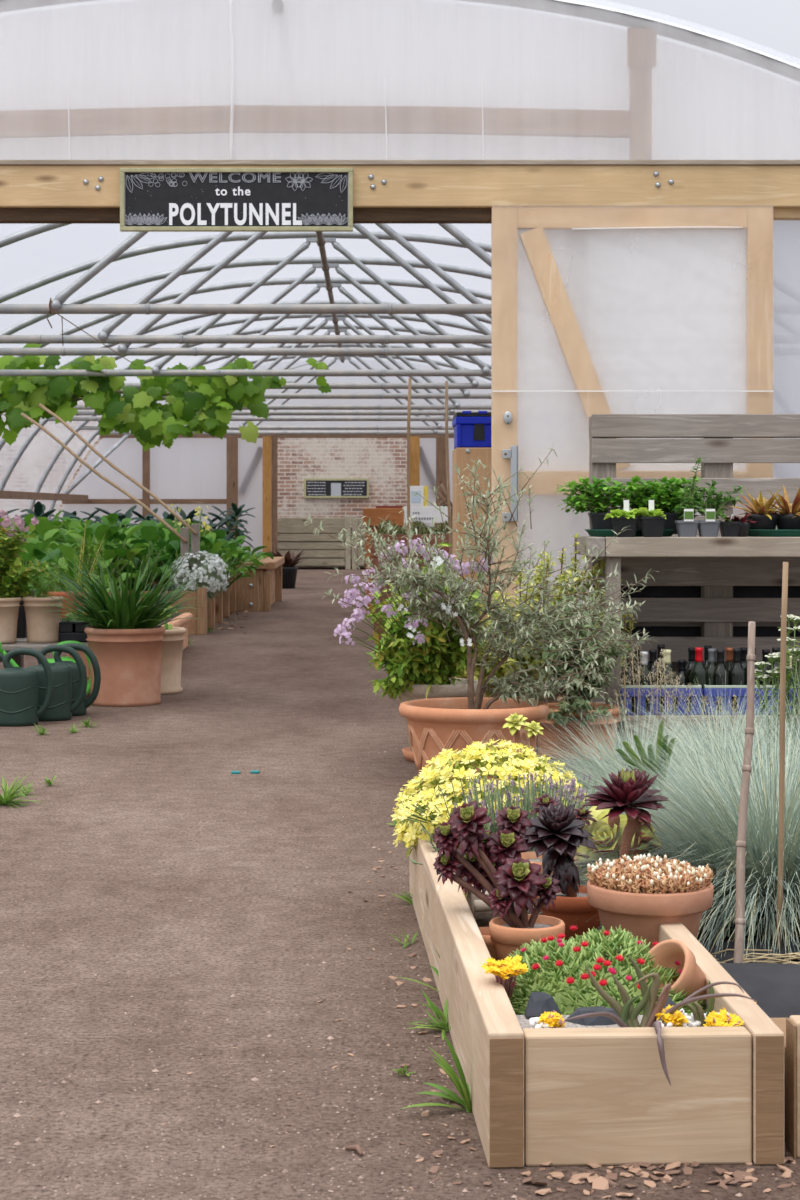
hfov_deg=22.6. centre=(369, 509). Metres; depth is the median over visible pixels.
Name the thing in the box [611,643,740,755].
grass
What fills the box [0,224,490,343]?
truss
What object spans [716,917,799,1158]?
raised bed
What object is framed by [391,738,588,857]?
flowers
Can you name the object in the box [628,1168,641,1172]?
chip
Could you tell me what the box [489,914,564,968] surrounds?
pot
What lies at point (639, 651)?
wine bottle
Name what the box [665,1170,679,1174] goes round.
chip
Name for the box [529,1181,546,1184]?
chip
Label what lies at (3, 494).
rail
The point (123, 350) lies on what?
truss
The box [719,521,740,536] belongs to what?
pot
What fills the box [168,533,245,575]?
vegetable
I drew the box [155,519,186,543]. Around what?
vegetable
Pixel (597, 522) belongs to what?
pot
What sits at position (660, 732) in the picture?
plant
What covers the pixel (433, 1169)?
chip
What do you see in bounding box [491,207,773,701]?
door
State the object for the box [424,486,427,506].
folder
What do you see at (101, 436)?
beam
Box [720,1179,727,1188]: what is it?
chip
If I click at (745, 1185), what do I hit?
chip
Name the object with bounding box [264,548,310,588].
leaf plant
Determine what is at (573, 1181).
chip
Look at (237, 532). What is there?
plant
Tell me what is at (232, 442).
post
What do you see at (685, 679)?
wine bottle
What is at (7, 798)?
weed
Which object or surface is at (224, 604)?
bed
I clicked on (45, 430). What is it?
cane
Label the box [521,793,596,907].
potted aeonium
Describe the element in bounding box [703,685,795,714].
crate
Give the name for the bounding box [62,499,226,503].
rail
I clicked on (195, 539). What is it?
stake
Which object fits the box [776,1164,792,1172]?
chip
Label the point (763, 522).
pot
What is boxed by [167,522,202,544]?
vegetable
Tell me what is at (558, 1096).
raised bed
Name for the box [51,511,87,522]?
plant
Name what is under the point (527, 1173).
chip
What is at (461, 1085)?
weed
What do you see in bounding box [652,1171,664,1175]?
chip
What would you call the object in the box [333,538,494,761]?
potted flowering plant
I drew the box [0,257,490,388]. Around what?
truss
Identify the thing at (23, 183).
beam
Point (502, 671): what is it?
variegated shrub
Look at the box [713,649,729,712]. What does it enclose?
wine bottle
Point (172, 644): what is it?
seedlings
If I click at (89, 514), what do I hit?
plant
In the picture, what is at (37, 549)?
vegetable
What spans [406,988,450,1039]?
weed
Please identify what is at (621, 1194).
chip
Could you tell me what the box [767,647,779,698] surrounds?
wine bottle
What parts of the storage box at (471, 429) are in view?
lid, label panel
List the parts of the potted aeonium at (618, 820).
stem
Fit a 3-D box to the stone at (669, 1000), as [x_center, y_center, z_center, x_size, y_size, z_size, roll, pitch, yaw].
[0.478,0.835,3.202,0.046,0.113,0.072,0,0,0]
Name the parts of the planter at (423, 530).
leg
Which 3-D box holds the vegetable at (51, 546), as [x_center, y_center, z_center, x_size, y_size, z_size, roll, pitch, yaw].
[-2.683,0.391,15.975,0.963,0.652,0.748,0,0,23]
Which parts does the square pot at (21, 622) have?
pot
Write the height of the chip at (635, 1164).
0.007 m
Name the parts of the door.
lock plate, handle, rail, rail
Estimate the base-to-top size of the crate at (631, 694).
0.120 m
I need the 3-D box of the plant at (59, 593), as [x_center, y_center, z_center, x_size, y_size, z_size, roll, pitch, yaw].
[-1.620,0.365,11.046,0.367,0.638,0.207,0,0,0]
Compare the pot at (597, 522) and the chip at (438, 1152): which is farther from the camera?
the pot at (597, 522)
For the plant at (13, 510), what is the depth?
22.69 m
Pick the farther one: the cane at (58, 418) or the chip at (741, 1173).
the cane at (58, 418)
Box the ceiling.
[0,0,799,517]
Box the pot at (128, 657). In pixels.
[84,626,165,706]
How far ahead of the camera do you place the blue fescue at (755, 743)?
5.42 m
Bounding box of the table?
[0,638,87,667]
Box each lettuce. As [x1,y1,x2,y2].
[604,500,640,536]
[635,500,666,536]
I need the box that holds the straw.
[711,949,799,963]
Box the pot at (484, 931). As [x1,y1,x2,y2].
[478,927,497,960]
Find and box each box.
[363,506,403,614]
[452,411,490,448]
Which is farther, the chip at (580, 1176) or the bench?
the bench
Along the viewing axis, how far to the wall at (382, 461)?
34.60 m
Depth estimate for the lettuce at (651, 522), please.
8.00 m
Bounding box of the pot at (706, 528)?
[698,520,720,536]
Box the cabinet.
[452,448,490,677]
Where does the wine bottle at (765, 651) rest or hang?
in the crate at (729, 688)
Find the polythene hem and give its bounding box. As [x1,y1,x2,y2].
[557,0,794,66]
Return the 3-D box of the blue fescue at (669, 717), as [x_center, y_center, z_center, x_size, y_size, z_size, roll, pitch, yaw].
[1.188,0.818,6.696,1.107,0.552,1.104,0,0,-24]
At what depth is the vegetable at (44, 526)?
16.58 m
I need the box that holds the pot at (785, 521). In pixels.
[777,514,799,529]
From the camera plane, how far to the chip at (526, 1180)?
2.91 m
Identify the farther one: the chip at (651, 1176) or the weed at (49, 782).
the weed at (49, 782)
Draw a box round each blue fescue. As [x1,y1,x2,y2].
[508,690,772,808]
[524,677,799,962]
[556,698,799,846]
[575,675,799,783]
[635,669,799,792]
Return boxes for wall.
[0,0,799,512]
[0,389,406,551]
[59,359,490,553]
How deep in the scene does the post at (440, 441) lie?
32.09 m
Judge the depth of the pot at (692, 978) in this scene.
3.35 m
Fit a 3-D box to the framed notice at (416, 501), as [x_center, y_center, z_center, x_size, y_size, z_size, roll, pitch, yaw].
[0.380,-0.114,16.609,0.129,0.170,0.022,0,0,0]
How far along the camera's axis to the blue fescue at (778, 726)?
6.21 m
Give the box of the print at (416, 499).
[411,491,420,502]
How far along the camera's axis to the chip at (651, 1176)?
2.92 m
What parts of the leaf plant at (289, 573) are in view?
pot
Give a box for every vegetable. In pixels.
[1,536,61,595]
[6,530,57,541]
[10,518,86,573]
[12,513,33,525]
[17,519,81,590]
[21,522,75,574]
[30,544,145,596]
[35,510,63,531]
[54,521,100,582]
[56,521,100,553]
[60,518,91,529]
[62,517,71,535]
[65,522,149,587]
[77,520,190,590]
[78,534,139,590]
[101,513,131,534]
[113,539,162,590]
[118,526,162,539]
[134,527,215,590]
[138,527,209,590]
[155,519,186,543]
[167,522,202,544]
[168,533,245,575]
[201,529,259,579]
[209,539,264,588]
[212,530,273,579]
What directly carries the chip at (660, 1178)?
on the floor
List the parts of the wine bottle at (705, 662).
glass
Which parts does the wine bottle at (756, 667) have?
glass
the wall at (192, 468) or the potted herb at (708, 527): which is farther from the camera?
the wall at (192, 468)
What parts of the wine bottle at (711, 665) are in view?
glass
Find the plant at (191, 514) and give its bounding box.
[162,507,207,524]
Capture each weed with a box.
[0,775,42,807]
[11,781,34,797]
[32,722,50,734]
[44,773,56,785]
[66,723,81,732]
[75,718,97,727]
[386,819,404,825]
[386,930,417,947]
[392,891,412,904]
[392,1065,415,1075]
[398,944,439,991]
[400,1030,471,1112]
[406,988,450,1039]
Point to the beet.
(727, 528)
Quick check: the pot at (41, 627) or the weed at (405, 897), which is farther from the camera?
the pot at (41, 627)
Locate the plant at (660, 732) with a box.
[616,720,675,809]
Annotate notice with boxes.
[304,479,368,497]
[410,486,422,506]
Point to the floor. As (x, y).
(237, 663)
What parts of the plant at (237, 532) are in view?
stem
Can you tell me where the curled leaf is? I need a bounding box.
[345,1144,362,1155]
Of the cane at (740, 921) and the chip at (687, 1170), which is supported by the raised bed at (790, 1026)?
the cane at (740, 921)
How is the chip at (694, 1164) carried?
on the floor
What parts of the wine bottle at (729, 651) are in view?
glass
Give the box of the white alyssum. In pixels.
[170,550,229,601]
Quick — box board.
[0,208,491,223]
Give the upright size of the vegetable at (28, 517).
0.475 m
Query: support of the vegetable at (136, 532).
on the bed at (224, 604)
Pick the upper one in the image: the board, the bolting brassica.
the board
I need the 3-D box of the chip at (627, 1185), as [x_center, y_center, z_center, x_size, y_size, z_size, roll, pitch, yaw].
[0.376,0.977,2.892,0.024,0.008,0.015,0,0,-33]
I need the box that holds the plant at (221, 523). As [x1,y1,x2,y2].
[192,513,239,539]
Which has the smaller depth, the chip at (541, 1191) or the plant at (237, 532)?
the chip at (541, 1191)
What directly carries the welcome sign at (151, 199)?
attached to the beam at (23, 183)
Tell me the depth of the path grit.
3.40 m
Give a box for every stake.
[180,528,189,590]
[191,524,199,590]
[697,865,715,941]
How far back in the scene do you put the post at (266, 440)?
32.08 m
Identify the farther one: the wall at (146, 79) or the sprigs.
the wall at (146, 79)
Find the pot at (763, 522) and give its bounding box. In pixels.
[746,514,777,533]
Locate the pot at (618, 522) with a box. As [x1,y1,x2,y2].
[610,516,638,536]
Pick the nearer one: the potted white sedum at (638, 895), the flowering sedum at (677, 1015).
the flowering sedum at (677, 1015)
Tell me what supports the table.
on the floor
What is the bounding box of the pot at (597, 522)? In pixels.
[588,513,612,529]
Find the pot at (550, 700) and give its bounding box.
[483,693,559,702]
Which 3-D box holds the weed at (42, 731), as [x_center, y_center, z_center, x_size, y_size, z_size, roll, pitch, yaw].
[-1.435,0.953,8.711,0.087,0.052,0.107,0,0,0]
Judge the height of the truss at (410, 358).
3.439 m
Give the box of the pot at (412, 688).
[400,678,477,750]
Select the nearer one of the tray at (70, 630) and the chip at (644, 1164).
the chip at (644, 1164)
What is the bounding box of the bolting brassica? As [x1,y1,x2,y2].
[169,503,211,541]
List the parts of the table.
leg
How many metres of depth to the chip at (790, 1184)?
2.89 m
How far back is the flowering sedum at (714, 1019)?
3.06 m
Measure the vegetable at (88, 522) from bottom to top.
0.426 m
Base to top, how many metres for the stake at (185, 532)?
0.560 m
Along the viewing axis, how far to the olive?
7.16 m
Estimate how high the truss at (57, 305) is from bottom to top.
3.439 m
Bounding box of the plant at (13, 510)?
[0,509,17,517]
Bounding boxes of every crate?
[619,684,702,714]
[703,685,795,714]
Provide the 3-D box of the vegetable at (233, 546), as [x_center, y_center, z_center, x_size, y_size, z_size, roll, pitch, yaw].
[-1.427,0.488,18.054,0.720,0.452,0.685,0,0,-44]
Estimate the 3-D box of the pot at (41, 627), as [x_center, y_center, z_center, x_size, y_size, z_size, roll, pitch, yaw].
[-1.692,0.567,10.350,0.216,0.235,0.216,0,0,0]
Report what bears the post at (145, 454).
on the floor
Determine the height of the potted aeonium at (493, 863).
0.317 m
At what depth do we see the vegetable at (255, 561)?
17.75 m
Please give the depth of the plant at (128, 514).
22.57 m
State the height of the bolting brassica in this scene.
0.771 m
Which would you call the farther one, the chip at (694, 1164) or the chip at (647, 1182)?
the chip at (694, 1164)
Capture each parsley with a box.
[555,476,624,529]
[598,476,674,529]
[639,476,706,533]
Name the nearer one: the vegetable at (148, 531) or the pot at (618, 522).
the pot at (618, 522)
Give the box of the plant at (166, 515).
[149,511,186,527]
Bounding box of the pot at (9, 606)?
[0,597,21,643]
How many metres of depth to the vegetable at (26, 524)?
17.43 m
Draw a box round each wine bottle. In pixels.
[621,654,636,711]
[633,647,640,671]
[636,651,652,711]
[648,649,659,684]
[657,644,664,668]
[658,649,675,711]
[676,659,689,710]
[686,647,694,676]
[690,647,707,711]
[703,645,711,667]
[706,648,715,684]
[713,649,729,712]
[725,647,733,670]
[729,648,745,711]
[740,647,747,668]
[744,648,760,684]
[759,649,769,708]
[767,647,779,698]
[779,656,796,710]
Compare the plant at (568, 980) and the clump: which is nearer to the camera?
the plant at (568, 980)
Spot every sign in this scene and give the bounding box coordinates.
[120,168,352,231]
[404,507,447,526]
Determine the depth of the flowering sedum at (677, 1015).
3.08 m
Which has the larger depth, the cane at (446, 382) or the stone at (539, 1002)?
the cane at (446, 382)
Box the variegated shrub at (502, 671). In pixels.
[458,533,636,702]
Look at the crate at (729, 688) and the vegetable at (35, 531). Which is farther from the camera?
the vegetable at (35, 531)
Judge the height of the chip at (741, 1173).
0.007 m
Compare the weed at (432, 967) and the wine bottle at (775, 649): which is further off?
the wine bottle at (775, 649)
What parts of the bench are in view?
rail, leg, rail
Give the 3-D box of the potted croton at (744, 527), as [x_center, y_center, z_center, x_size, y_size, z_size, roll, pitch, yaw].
[1.483,0.059,8.058,0.117,0.098,0.127,0,0,-33]
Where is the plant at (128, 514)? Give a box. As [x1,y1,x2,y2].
[95,505,143,527]
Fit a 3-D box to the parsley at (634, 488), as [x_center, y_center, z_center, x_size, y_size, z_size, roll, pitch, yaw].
[1.113,-0.020,8.221,0.338,0.238,0.225,0,0,13]
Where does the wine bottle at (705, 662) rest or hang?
in the crate at (729, 688)
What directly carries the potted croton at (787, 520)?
on the tray at (766, 533)
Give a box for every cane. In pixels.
[21,413,186,542]
[39,404,196,534]
[407,378,411,556]
[445,381,451,556]
[733,621,755,962]
[776,562,788,947]
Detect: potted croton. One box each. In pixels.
[729,486,792,533]
[729,512,756,536]
[759,485,799,529]
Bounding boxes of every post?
[142,447,149,517]
[227,437,237,537]
[263,437,270,556]
[272,437,276,554]
[410,437,419,528]
[436,437,446,502]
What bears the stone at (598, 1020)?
on the raised bed at (558, 1096)
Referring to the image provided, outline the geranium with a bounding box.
[0,510,48,643]
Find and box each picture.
[684,511,692,518]
[706,511,714,518]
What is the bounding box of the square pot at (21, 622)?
[16,559,34,637]
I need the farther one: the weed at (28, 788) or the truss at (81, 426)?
the truss at (81, 426)
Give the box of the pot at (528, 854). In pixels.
[521,852,578,907]
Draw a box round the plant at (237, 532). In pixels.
[219,503,254,550]
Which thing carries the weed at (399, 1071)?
on the floor
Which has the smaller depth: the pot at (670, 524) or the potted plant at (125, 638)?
the pot at (670, 524)
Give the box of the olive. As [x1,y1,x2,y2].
[304,445,658,785]
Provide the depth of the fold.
9.19 m
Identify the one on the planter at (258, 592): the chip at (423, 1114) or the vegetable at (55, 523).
the vegetable at (55, 523)
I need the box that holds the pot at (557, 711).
[538,702,621,760]
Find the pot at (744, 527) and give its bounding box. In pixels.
[738,522,750,536]
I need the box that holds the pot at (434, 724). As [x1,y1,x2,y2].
[399,697,549,785]
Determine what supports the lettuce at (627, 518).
on the tray at (591, 532)
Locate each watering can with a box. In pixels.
[0,641,90,695]
[0,643,100,715]
[0,648,53,726]
[25,645,86,720]
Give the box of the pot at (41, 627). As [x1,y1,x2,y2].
[22,596,63,642]
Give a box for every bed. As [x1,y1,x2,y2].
[108,576,235,634]
[410,816,783,1167]
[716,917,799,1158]
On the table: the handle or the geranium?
the geranium
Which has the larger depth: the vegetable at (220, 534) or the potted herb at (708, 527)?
the vegetable at (220, 534)
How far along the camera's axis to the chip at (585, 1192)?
2.86 m
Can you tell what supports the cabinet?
on the floor
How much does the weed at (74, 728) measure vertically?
0.052 m
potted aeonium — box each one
[433,800,564,968]
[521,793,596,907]
[521,803,599,939]
[575,806,661,885]
[582,768,667,859]
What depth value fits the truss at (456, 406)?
23.38 m
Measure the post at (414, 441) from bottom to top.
2.155 m
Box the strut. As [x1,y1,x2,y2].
[63,435,129,493]
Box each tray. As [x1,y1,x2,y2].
[58,612,91,641]
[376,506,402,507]
[585,529,674,536]
[748,529,799,536]
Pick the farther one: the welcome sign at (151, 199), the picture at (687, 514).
the welcome sign at (151, 199)
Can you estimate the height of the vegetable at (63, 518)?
0.440 m
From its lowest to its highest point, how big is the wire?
0.286 m
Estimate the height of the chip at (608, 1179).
0.010 m
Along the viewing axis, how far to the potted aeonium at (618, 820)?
4.45 m
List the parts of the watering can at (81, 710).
spout, handle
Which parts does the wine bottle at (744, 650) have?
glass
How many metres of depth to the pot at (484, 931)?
3.79 m
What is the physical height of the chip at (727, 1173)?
0.010 m
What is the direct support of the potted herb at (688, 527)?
on the bench
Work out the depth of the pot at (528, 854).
4.47 m
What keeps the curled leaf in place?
on the floor
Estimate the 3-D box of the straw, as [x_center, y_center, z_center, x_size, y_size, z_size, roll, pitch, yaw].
[1.039,0.891,3.882,0.952,0.047,0.257,0,0,-1]
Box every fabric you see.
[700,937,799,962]
[719,963,799,1017]
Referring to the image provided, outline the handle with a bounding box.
[435,483,451,526]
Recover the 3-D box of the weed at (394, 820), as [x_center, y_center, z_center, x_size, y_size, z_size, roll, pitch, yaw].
[0.090,0.964,6.209,0.052,0.030,0.073,0,0,32]
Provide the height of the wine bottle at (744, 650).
0.249 m
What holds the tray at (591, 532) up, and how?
on the bench
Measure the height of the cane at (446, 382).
1.831 m
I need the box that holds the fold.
[68,0,483,159]
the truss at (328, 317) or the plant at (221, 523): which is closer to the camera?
the plant at (221, 523)
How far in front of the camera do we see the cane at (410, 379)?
12.99 m
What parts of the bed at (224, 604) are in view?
post, post, post, post, post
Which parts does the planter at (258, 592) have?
post, post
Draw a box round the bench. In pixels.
[574,414,799,754]
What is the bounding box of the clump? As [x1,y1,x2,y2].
[440,772,598,883]
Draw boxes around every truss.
[0,224,490,314]
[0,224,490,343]
[0,224,490,355]
[0,231,490,376]
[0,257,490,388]
[0,300,490,415]
[0,314,490,449]
[0,324,490,490]
[14,277,490,398]
[27,344,490,513]
[48,356,490,519]
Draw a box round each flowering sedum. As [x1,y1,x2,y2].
[482,955,528,997]
[538,1010,565,1027]
[656,1004,689,1026]
[703,1009,743,1026]
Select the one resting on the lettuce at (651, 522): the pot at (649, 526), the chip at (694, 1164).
the pot at (649, 526)
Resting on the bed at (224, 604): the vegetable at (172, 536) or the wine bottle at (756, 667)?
the vegetable at (172, 536)
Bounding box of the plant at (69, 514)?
[62,510,100,524]
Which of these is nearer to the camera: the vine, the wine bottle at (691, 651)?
the wine bottle at (691, 651)
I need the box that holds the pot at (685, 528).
[675,520,698,536]
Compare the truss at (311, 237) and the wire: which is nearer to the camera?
the wire
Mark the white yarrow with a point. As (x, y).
(790, 618)
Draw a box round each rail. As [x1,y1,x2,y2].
[0,490,87,500]
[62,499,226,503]
[773,208,799,219]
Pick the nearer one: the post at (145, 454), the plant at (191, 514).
the plant at (191, 514)
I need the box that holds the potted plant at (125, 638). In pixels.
[32,551,210,706]
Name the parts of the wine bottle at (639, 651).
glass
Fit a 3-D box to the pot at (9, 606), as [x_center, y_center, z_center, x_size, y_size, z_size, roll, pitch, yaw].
[-1.905,0.567,10.300,0.220,0.235,0.220,0,0,0]
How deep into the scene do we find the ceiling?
20.37 m
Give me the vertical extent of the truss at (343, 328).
3.439 m
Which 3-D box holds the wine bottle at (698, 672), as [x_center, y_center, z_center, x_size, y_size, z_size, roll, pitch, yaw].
[1.326,0.683,8.060,0.074,0.258,0.074,0,0,0]
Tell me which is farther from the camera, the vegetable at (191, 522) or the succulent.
the vegetable at (191, 522)
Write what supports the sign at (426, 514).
on the floor
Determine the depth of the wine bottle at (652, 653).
8.09 m
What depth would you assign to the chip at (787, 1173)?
2.94 m
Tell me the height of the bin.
0.880 m
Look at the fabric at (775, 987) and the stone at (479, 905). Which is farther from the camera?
the stone at (479, 905)
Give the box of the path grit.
[0,616,793,1199]
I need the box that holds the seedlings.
[158,621,186,694]
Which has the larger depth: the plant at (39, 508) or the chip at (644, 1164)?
the plant at (39, 508)
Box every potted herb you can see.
[22,558,63,642]
[672,457,706,536]
[692,480,742,536]
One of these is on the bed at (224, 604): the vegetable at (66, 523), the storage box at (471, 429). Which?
the vegetable at (66, 523)
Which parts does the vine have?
stem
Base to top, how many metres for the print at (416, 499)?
0.100 m
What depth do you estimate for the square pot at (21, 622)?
10.67 m
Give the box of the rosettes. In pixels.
[502,713,543,790]
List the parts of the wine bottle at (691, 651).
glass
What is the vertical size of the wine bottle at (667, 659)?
0.250 m
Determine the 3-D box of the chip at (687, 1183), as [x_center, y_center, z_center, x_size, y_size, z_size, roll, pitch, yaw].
[0.458,0.978,2.903,0.011,0.004,0.028,1,0,38]
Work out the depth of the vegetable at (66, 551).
14.43 m
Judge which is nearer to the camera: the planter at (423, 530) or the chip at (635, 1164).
the chip at (635, 1164)
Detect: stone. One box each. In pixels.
[474,900,492,911]
[524,992,560,1018]
[564,1006,619,1025]
[662,997,679,1011]
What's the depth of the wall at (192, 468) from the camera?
32.25 m
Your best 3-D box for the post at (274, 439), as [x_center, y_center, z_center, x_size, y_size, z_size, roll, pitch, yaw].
[-1.534,-0.098,32.165,0.089,2.155,0.070,0,0,0]
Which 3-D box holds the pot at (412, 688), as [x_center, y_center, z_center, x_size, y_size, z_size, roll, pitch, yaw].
[0.263,0.811,7.850,0.344,0.278,0.344,0,0,0]
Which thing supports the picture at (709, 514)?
attached to the potted herb at (708, 527)
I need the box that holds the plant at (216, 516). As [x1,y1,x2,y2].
[207,506,253,540]
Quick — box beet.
[719,514,740,536]
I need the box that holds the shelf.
[623,721,798,754]
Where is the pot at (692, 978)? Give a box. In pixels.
[641,939,705,1009]
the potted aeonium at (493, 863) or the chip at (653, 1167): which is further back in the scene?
the potted aeonium at (493, 863)
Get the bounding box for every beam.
[0,160,799,207]
[100,435,453,437]
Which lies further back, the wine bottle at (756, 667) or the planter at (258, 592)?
the planter at (258, 592)
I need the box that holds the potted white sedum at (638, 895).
[585,853,713,962]
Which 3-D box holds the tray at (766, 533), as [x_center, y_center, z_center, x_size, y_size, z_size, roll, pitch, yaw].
[1.723,0.093,8.200,0.432,0.028,0.259,0,0,0]
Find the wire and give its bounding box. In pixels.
[46,298,134,364]
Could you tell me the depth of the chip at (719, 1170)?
2.95 m
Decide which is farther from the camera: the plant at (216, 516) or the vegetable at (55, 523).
the plant at (216, 516)
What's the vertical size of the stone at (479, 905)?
0.025 m
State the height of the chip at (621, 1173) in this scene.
0.006 m
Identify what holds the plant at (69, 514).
on the floor
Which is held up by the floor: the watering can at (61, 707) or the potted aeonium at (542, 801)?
the watering can at (61, 707)
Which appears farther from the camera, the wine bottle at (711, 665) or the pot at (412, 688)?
the wine bottle at (711, 665)
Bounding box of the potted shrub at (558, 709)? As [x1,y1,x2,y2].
[516,566,632,760]
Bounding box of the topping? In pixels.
[516,1015,706,1029]
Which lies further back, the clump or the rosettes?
the rosettes
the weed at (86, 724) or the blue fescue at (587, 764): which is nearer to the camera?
the blue fescue at (587, 764)
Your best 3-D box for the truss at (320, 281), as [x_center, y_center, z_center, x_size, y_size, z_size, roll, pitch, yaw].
[-0.430,-0.735,21.097,9.567,3.439,0.074,0,0,0]
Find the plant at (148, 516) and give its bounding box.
[132,508,157,524]
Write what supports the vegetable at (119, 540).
on the bed at (224, 604)
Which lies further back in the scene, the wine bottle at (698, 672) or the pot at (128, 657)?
the pot at (128, 657)
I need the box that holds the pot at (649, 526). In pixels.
[638,516,665,536]
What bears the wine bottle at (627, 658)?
in the crate at (631, 694)
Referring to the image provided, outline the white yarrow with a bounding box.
[754,615,799,756]
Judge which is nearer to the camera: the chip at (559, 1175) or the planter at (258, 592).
the chip at (559, 1175)
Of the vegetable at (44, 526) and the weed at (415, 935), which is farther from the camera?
the vegetable at (44, 526)
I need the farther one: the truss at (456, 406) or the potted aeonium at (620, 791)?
the truss at (456, 406)
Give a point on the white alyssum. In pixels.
(210, 575)
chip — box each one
[421,1112,428,1116]
[429,1166,438,1173]
[431,1149,441,1155]
[521,1171,530,1175]
[522,1177,531,1182]
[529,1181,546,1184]
[535,1188,551,1194]
[538,1162,551,1166]
[551,1172,563,1178]
[568,1179,579,1183]
[570,1173,590,1179]
[583,1189,589,1195]
[586,1176,597,1182]
[587,1163,601,1168]
[592,1176,608,1189]
[602,1176,617,1184]
[605,1173,616,1180]
[615,1192,633,1196]
[616,1162,631,1166]
[620,1172,632,1176]
[623,1183,637,1187]
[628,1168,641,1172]
[631,1162,639,1167]
[637,1162,651,1166]
[640,1171,648,1177]
[644,1180,655,1186]
[646,1165,655,1169]
[649,1174,658,1179]
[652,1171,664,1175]
[658,1177,670,1182]
[662,1174,671,1182]
[665,1161,680,1169]
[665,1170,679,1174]
[681,1181,689,1186]
[683,1166,692,1173]
[691,1161,699,1166]
[706,1180,718,1183]
[714,1167,727,1173]
[717,1177,733,1185]
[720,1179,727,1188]
[722,1172,733,1175]
[733,1170,751,1176]
[741,1182,751,1187]
[745,1176,757,1181]
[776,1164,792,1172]
[777,1183,792,1187]
[781,1169,790,1177]
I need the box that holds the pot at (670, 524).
[662,513,682,533]
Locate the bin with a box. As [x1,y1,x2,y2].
[277,516,364,568]
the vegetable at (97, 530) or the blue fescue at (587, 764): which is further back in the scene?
the vegetable at (97, 530)
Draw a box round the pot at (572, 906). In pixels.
[537,885,599,939]
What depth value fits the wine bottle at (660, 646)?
8.19 m
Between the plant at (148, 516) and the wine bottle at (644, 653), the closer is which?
the wine bottle at (644, 653)
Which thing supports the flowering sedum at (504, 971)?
in the raised bed at (558, 1096)
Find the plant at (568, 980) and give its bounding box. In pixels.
[507,925,706,1014]
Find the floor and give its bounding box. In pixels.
[0,568,799,1199]
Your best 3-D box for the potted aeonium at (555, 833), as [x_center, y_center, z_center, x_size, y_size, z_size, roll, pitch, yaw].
[0.395,0.741,4.106,0.184,0.272,0.169,0,0,0]
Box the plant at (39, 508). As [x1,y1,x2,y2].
[18,501,61,521]
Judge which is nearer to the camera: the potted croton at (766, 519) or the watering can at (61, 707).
the potted croton at (766, 519)
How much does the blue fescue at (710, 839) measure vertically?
0.724 m
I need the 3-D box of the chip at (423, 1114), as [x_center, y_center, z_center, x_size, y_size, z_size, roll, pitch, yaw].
[0.089,0.979,3.238,0.012,0.006,0.018,0,0,24]
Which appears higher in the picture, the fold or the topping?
the fold
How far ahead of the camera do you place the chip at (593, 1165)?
2.98 m
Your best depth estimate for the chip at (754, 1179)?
2.92 m
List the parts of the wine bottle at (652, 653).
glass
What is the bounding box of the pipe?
[316,232,344,362]
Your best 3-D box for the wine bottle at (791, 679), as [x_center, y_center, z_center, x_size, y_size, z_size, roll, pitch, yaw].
[1.685,0.699,8.060,0.074,0.226,0.074,0,0,0]
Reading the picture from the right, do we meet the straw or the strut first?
the straw
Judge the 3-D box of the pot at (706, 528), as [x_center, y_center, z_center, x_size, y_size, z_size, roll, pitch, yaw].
[1.363,0.074,8.050,0.088,0.066,0.088,0,0,0]
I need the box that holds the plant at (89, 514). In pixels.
[80,509,121,526]
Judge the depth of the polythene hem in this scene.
9.20 m
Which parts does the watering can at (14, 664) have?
spout, handle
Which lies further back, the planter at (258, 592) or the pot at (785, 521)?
the planter at (258, 592)
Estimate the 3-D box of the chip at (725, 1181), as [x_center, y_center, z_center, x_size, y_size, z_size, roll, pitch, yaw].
[0.515,0.976,2.908,0.026,0.010,0.017,0,0,-17]
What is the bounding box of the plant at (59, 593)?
[42,522,107,619]
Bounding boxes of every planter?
[152,551,283,611]
[371,518,451,639]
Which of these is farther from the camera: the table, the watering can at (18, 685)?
the table
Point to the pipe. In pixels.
(320, 241)
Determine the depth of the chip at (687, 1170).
2.96 m
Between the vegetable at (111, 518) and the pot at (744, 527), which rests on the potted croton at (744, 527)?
the pot at (744, 527)
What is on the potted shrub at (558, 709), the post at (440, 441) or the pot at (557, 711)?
the pot at (557, 711)
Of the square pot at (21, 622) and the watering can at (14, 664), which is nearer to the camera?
the watering can at (14, 664)
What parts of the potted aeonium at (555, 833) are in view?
stem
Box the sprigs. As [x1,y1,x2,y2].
[409,822,438,864]
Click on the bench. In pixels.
(704, 591)
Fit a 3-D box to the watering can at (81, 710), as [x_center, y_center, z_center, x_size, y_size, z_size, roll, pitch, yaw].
[-1.559,0.808,9.569,0.548,0.344,0.164,0,0,5]
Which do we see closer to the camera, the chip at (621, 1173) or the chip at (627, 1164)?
the chip at (621, 1173)
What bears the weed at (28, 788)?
on the floor
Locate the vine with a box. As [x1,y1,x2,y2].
[0,344,330,450]
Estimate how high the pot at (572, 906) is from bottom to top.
0.092 m
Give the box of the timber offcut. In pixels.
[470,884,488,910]
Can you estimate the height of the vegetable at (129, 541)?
0.513 m
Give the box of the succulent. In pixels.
[566,955,755,1085]
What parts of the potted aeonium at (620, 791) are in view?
stem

